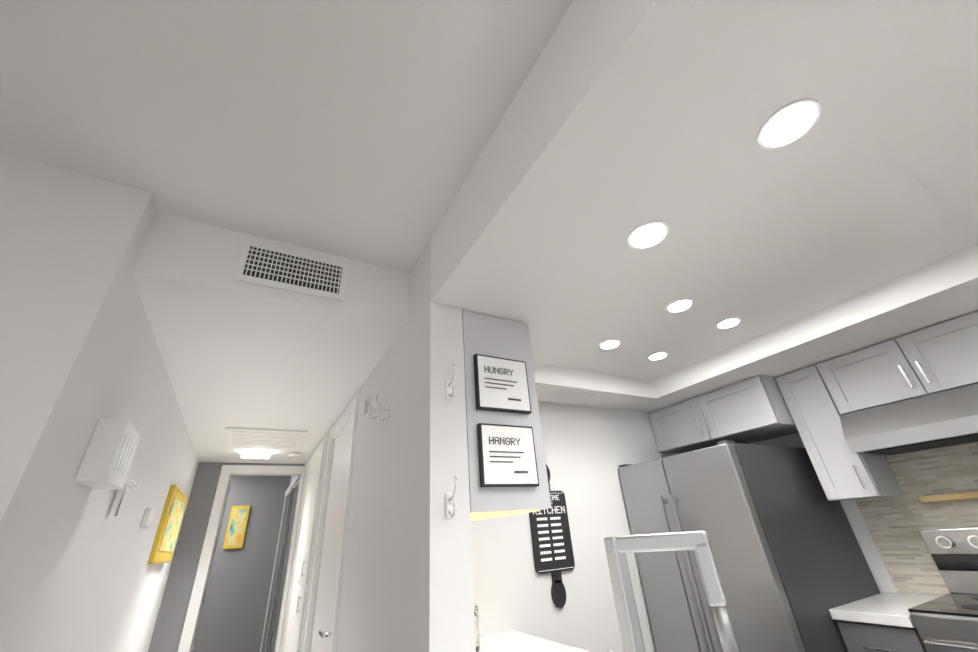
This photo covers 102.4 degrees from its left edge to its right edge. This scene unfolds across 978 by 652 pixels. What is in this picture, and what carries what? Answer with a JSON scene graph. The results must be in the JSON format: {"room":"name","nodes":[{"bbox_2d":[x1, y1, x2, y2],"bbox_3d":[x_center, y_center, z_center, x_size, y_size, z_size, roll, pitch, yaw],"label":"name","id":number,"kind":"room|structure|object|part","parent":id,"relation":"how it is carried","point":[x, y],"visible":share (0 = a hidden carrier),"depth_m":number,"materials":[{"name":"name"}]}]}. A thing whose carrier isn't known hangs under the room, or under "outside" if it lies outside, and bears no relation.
{"room":"kitchen","nodes":[
{"label":"kitchen","id":0,"kind":"room"},
{"bbox_2d":[0,153,50,242],"bbox_3d":[-2.887,0.274,-0.116,3.620,2.400,0.120,11,-32,-27],"label":"wall","id":1,"kind":"structure","parent":0,"point":[20,180],"depth_m":1.15,"materials":[{"name":"white paint"}]},
{"bbox_2d":[0,166,198,651],"bbox_3d":[-2.054,1.405,2.123,0.250,2.400,3.720,11,-32,-27],"label":"wall","id":2,"kind":"structure","parent":0,"point":[80,355],"depth_m":1.18,"materials":[{"name":"white paint"}]},
{"bbox_2d":[74,419,139,489],"bbox_3d":[-1.266,0.434,1.319,0.081,0.190,0.210,11,-32,-27],"label":"box","id":3,"kind":"object","parent":2,"relation":"attached to","point":[106,461],"visible":1,"depth_m":1.26,"materials":[{"name":"white plastic"}]},
{"bbox_2d":[113,477,137,516],"bbox_3d":[-1.493,0.694,1.605,0.046,0.150,0.230,11,-32,-27],"label":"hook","id":4,"kind":"object","parent":2,"relation":"attached to","point":[126,486],"visible":0.65,"depth_m":1.59,"materials":[{"name":"white plastic"}]},
{"bbox_2d":[140,508,154,527],"bbox_3d":[-1.872,1.052,2.159,0.028,0.090,0.110,11,-32,-27],"label":"thermostat","id":5,"kind":"object","parent":2,"relation":"attached to","point":[147,518],"visible":1,"depth_m":2.13,"materials":[{"name":"white plastic"}]},
{"bbox_2d":[147,484,187,563],"bbox_3d":[-2.357,1.478,2.910,0.044,0.470,0.830,11,-32,-27],"label":"framed picture","id":6,"kind":"object","parent":2,"relation":"attached to","point":[164,543],"visible":0.85,"depth_m":2.74,"materials":[{"name":"yellow wood"}]},
{"bbox_2d":[148,462,230,651],"bbox_3d":[-2.741,2.233,3.579,0.290,2.400,0.120,11,-32,-27],"label":"wall","id":7,"kind":"structure","parent":0,"point":[169,624],"depth_m":3.56,"materials":[{"name":"grey paint"}]},
{"bbox_2d":[178,465,305,651],"bbox_3d":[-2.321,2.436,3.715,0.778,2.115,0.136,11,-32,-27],"label":"door frame","id":8,"kind":"structure","parent":7,"relation":"attached to","point":[188,631],"depth_m":3.79,"materials":[{"name":"white wood"}]},
{"bbox_2d":[193,476,290,651],"bbox_3d":[-3.977,3.033,4.904,2.398,2.400,0.120,11,-32,-27],"label":"wall","id":9,"kind":"structure","parent":0,"point":[233,614],"depth_m":5.16,"materials":[{"name":"grey paint"}]},
{"bbox_2d":[223,505,249,548],"bbox_3d":[-3.414,2.720,5.333,0.220,0.520,0.037,11,-32,-27],"label":"framed picture","id":10,"kind":"object","parent":9,"relation":"attached to","point":[236,529],"visible":0.98,"depth_m":5.32,"materials":[{"name":"gold metal"}]},
{"bbox_2d":[231,463,304,465],"bbox_3d":[-2.377,1.419,4.281,0.695,0.355,0.120,11,-32,-27],"label":"lintel","id":11,"kind":"object","parent":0,"point":[270,464],"visible":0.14,"depth_m":4.19,"materials":[{"name":"grey"}]},
{"bbox_2d":[131,212,409,463],"bbox_3d":[-1.638,0.511,2.891,1.000,0.360,3.500,11,-32,-27],"label":"ceiling soffit","id":12,"kind":"structure","parent":0,"point":[236,354],"depth_m":1.75,"materials":[{"name":"white paint"}]},
{"bbox_2d":[242,450,270,458],"bbox_3d":[-2.166,1.197,3.662,0.230,0.050,0.140,11,-32,-27],"label":"recessed light","id":13,"kind":"object","parent":12,"relation":"attached to","point":[252,454],"visible":0.98,"depth_m":3.62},
{"bbox_2d":[225,427,307,447],"bbox_3d":[-1.841,0.936,3.254,0.560,0.016,0.620,11,-32,-27],"label":"vent panel","id":14,"kind":"object","parent":12,"relation":"attached to","point":[252,437],"visible":0.98,"depth_m":3.19,"materials":[{"name":"white"}]},
{"bbox_2d":[233,240,348,300],"bbox_3d":[-0.760,-0.215,1.547,0.385,0.180,0.018,11,-32,-27],"label":"air vent","id":15,"kind":"object","parent":12,"relation":"attached to","point":[269,266],"visible":1,"depth_m":1.53,"materials":[{"name":"white metal"}]},
{"bbox_2d":[288,452,301,457],"bbox_3d":[-1.892,1.266,3.847,0.120,0.034,0.120,11,-32,-27],"label":"smoke detector","id":16,"kind":"object","parent":12,"relation":"attached to","point":[295,455],"visible":1,"depth_m":3.81,"materials":[{"name":"white plastic"}]},
{"bbox_2d":[0,0,572,272],"bbox_3d":[0.170,-1.749,-0.814,7.640,0.100,5.850,11,-32,-27],"label":"ceiling","id":17,"kind":"structure","parent":0,"point":[361,130],"depth_m":1.09,"materials":[{"name":"white paint"}]},
{"bbox_2d":[271,238,475,651],"bbox_3d":[-1.500,1.992,3.303,0.130,2.400,5.840,11,-32,-27],"label":"wall","id":18,"kind":"structure","parent":0,"point":[407,582],"depth_m":1.38,"materials":[{"name":"white paint"}]},
{"bbox_2d":[260,476,300,651],"bbox_3d":[-2.473,2.954,4.620,0.045,2.066,1.780,11,-32,-27],"label":"mirrored closet doors","id":19,"kind":"structure","parent":18,"relation":"in","point":[269,637],"depth_m":4.62,"materials":[{"name":"white"}]},
{"bbox_2d":[310,419,351,651],"bbox_3d":[-0.931,1.582,2.227,0.102,2.029,0.796,11,-32,-27],"label":"door leaf","id":20,"kind":"structure","parent":18,"relation":"in","point":[323,617],"depth_m":2.42,"materials":[{"name":"white wood"}]},
{"bbox_2d":[303,394,358,651],"bbox_3d":[-0.889,1.558,2.267,0.146,2.110,0.950,11,-32,-27],"label":"door frame","id":21,"kind":"structure","parent":18,"relation":"attached to","point":[350,412],"depth_m":2.46,"materials":[{"name":"white wood"}]},
{"bbox_2d":[364,393,370,418],"bbox_3d":[-0.648,0.426,2.096,0.008,0.110,0.110,11,-32,-27],"label":"hook","id":22,"kind":"object","parent":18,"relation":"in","point":[367,410],"visible":0.85,"depth_m":2.08,"materials":[{"name":"white metal"}]},
{"bbox_2d":[370,395,388,422],"bbox_3d":[-0.469,0.360,1.713,0.065,0.114,0.024,11,-32,-27],"label":"hook","id":23,"kind":"object","parent":18,"relation":"attached to","point":[378,413],"depth_m":1.72,"materials":[{"name":"white metal"}]},
{"bbox_2d":[445,363,456,399],"bbox_3d":[-0.125,0.186,1.329,0.024,0.114,0.065,11,-32,-27],"label":"hook","id":24,"kind":"object","parent":18,"relation":"attached to","point":[449,389],"depth_m":1.33,"materials":[{"name":"white metal"}]},
{"bbox_2d":[445,475,458,518],"bbox_3d":[-0.105,0.502,1.158,0.024,0.114,0.065,11,-32,-27],"label":"hook","id":25,"kind":"object","parent":18,"relation":"attached to","point":[449,497],"depth_m":1.16,"materials":[{"name":"white metal"}]},
{"bbox_2d":[462,310,550,520],"bbox_3d":[-0.157,0.477,1.771,0.307,0.719,0.940,11,-32,-27],"label":"upper cabinet","id":26,"kind":"object","parent":18,"relation":"attached to","point":[487,335],"depth_m":1.43,"materials":[{"name":"grey wood"}]},
{"bbox_3d":[0.050,0.214,1.450,0.221,0.205,0.024,11,-32,-27],"label":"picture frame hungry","id":27,"kind":"part","parent":26,"relation":"part of","materials":[{"name":"white paper"}]},
{"bbox_2d":[477,423,538,486],"bbox_3d":[0.065,0.436,1.331,0.217,0.200,0.024,11,-32,-27],"label":"picture frame","id":28,"kind":"object","parent":26,"relation":"attached to","point":[507,455],"visible":1,"depth_m":1.32,"materials":[{"name":"black"}]},
{"bbox_2d":[471,401,680,651],"bbox_3d":[0.672,1.384,2.470,2.710,2.400,0.120,11,-32,-27],"label":"wall","id":29,"kind":"structure","parent":0,"point":[588,451],"depth_m":2.32,"materials":[{"name":"white paint"}]},
{"bbox_2d":[529,465,574,607],"bbox_3d":[0.361,1.189,2.295,0.270,0.750,0.016,11,-32,-27],"label":"sign","id":30,"kind":"object","parent":29,"relation":"attached to","point":[553,555],"visible":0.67,"depth_m":2.26,"materials":[{"name":"black wood"}]},
{"bbox_2d":[431,0,977,412],"bbox_3d":[1.140,-0.202,1.895,2.720,0.410,2.600,11,-32,-27],"label":"ceiling","id":31,"kind":"structure","parent":0,"point":[847,223],"depth_m":1.13,"materials":[{"name":"white paint"}]},
{"bbox_2d":[599,339,620,348],"bbox_3d":[0.687,0.105,2.235,0.124,0.010,0.124,11,-32,-27],"label":"recessed light","id":32,"kind":"object","parent":31,"relation":"attached to","point":[610,344],"visible":1,"depth_m":2.22,"materials":[{"name":"white"}]},
{"bbox_2d":[627,221,668,248],"bbox_3d":[0.490,-0.277,1.213,0.124,0.010,0.124,11,-32,-27],"label":"recessed light","id":33,"kind":"object","parent":31,"relation":"attached to","point":[649,234],"visible":1,"depth_m":1.20,"materials":[{"name":"white"}]},
{"bbox_2d":[647,351,667,359],"bbox_3d":[1.046,0.187,2.439,0.124,0.010,0.124,11,-32,-27],"label":"recessed light","id":34,"kind":"object","parent":31,"relation":"attached to","point":[658,355],"visible":0.98,"depth_m":2.42,"materials":[{"name":"white"}]},
{"bbox_2d":[666,298,693,312],"bbox_3d":[0.916,-0.096,1.890,0.124,0.010,0.124,11,-32,-27],"label":"recessed light","id":35,"kind":"object","parent":31,"relation":"attached to","point":[679,305],"visible":1,"depth_m":1.88,"materials":[{"name":"white"}]},
{"bbox_2d":[715,317,741,328],"bbox_3d":[1.274,-0.014,2.094,0.124,0.010,0.124,11,-32,-27],"label":"recessed light","id":36,"kind":"object","parent":31,"relation":"attached to","point":[728,322],"visible":1,"depth_m":2.08,"materials":[{"name":"white"}]},
{"bbox_2d":[757,98,821,149],"bbox_3d":[0.686,-0.458,0.902,0.124,0.010,0.124,11,-32,-27],"label":"recessed light","id":37,"kind":"object","parent":31,"relation":"attached to","point":[788,124],"visible":1,"depth_m":0.89,"materials":[{"name":"white"}]},
{"bbox_2d":[750,433,940,595],"bbox_3d":[3.389,0.149,0.540,0.120,2.400,6.500,11,-32,-27],"label":"wall","id":38,"kind":"structure","parent":0,"point":[876,564],"depth_m":2.31,"materials":[{"name":"white paint"}]},
{"bbox_2d":[649,375,798,452],"bbox_3d":[1.707,0.681,2.859,0.545,0.305,0.891,11,-32,-27],"label":"upper cabinet","id":39,"kind":"object","parent":38,"relation":"attached to","point":[752,410],"visible":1,"depth_m":2.66,"materials":[{"name":"grey wood"}]},
{"bbox_2d":[775,365,904,500],"bbox_3d":[2.068,0.634,2.365,0.375,0.735,0.237,11,-32,-27],"label":"upper cabinet","id":40,"kind":"object","parent":38,"relation":"attached to","point":[843,472],"visible":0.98,"depth_m":2.26,"materials":[{"name":"grey wood"}]},
{"bbox_2d":[816,311,977,414],"bbox_3d":[2.293,0.227,2.086,0.375,0.310,0.753,11,-32,-27],"label":"upper cabinet","id":41,"kind":"object","parent":38,"relation":"attached to","point":[941,357],"visible":0.96,"depth_m":2.03,"materials":[{"name":"grey wood"}]},
{"bbox_2d":[839,383,977,454],"bbox_3d":[2.283,0.458,1.946,0.437,0.217,0.751,11,-32,-27],"label":"range hood","id":42,"kind":"object","parent":41,"relation":"attached to","point":[946,418],"visible":0.9,"depth_m":1.93,"materials":[{"name":"silver metal"}]},
{"bbox_2d":[854,442,977,595],"bbox_3d":[2.542,0.848,1.775,0.008,0.679,1.398,11,-32,-27],"label":"backsplash","id":43,"kind":"structure","parent":38,"relation":"attached to","point":[894,524],"depth_m":2.12,"materials":[{"name":"beige tile"}]},
{"bbox_2d":[918,492,977,502],"bbox_3d":[2.490,0.773,1.870,0.100,0.060,0.670,11,-32,-27],"label":"ledge shelf","id":44,"kind":"object","parent":43,"relation":"attached to","point":[950,497],"visible":1,"depth_m":2.00,"materials":[{"name":"brown wood"}]},
{"bbox_3d":[-1.503,2.123,0.940,7.640,0.050,5.410,11,-32,-27],"label":"floor","id":45,"kind":"structure","parent":0,"visible":0},
{"bbox_2d":[284,434,328,651],"bbox_3d":[-1.417,1.959,2.933,0.064,2.100,0.830,11,-32,-27],"label":"linen cabinet","id":46,"kind":"object","parent":45,"relation":"on","point":[296,627],"visible":0.96,"depth_m":2.93,"materials":[{"name":"white"}]},
{"bbox_2d":[618,440,879,651],"bbox_3d":[1.543,1.612,2.250,1.017,1.675,0.815,11,-32,-27],"label":"fridge","id":47,"kind":"object","parent":45,"relation":"on","point":[789,557],"visible":0.96,"depth_m":2.11,"materials":[{"name":"grey metal"}]},
{"bbox_2d":[837,620,927,651],"bbox_3d":[2.016,1.768,1.716,0.655,0.836,0.300,11,-32,-27],"label":"base cabinet","id":48,"kind":"object","parent":45,"relation":"on","point":[862,637],"visible":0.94,"depth_m":1.75,"materials":[{"name":"grey wood"}]},
{"bbox_2d":[829,592,940,627],"bbox_3d":[1.997,1.381,1.929,0.632,0.040,0.302,11,-32,-27],"label":"countertop","id":49,"kind":"structure","parent":48,"relation":"on","point":[886,608],"depth_m":1.86,"materials":[{"name":"white stone"}]},
{"bbox_2d":[908,527,977,651],"bbox_3d":[2.240,1.378,1.383,0.696,1.180,0.755,11,-32,-27],"label":"range","id":50,"kind":"object","parent":45,"relation":"on","point":[947,622],"visible":1,"depth_m":1.79,"materials":[{"name":"silver metal"}]},
{"bbox_3d":[0.425,1.335,0.677,0.636,0.836,2.401,11,-32,-27],"label":"base cabinet","id":51,"kind":"object","parent":45,"relation":"on","visible":0},
{"bbox_2d":[478,531,739,651],"bbox_3d":[0.258,0.756,0.777,1.099,0.590,2.603,11,-32,-27],"label":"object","id":52,"kind":"structure","parent":51,"relation":"on","point":[617,548],"depth_m":0.95,"materials":[{"name":"white stone"}]},
{"bbox_2d":[474,603,479,651],"bbox_3d":[-0.094,1.298,1.694,0.104,0.158,0.104,11,-32,-27],"label":"glass jar","id":53,"kind":"object","parent":52,"relation":"on","point":[476,627],"visible":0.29,"depth_m":1.68,"materials":[{"name":"clear glass"}]}
]}

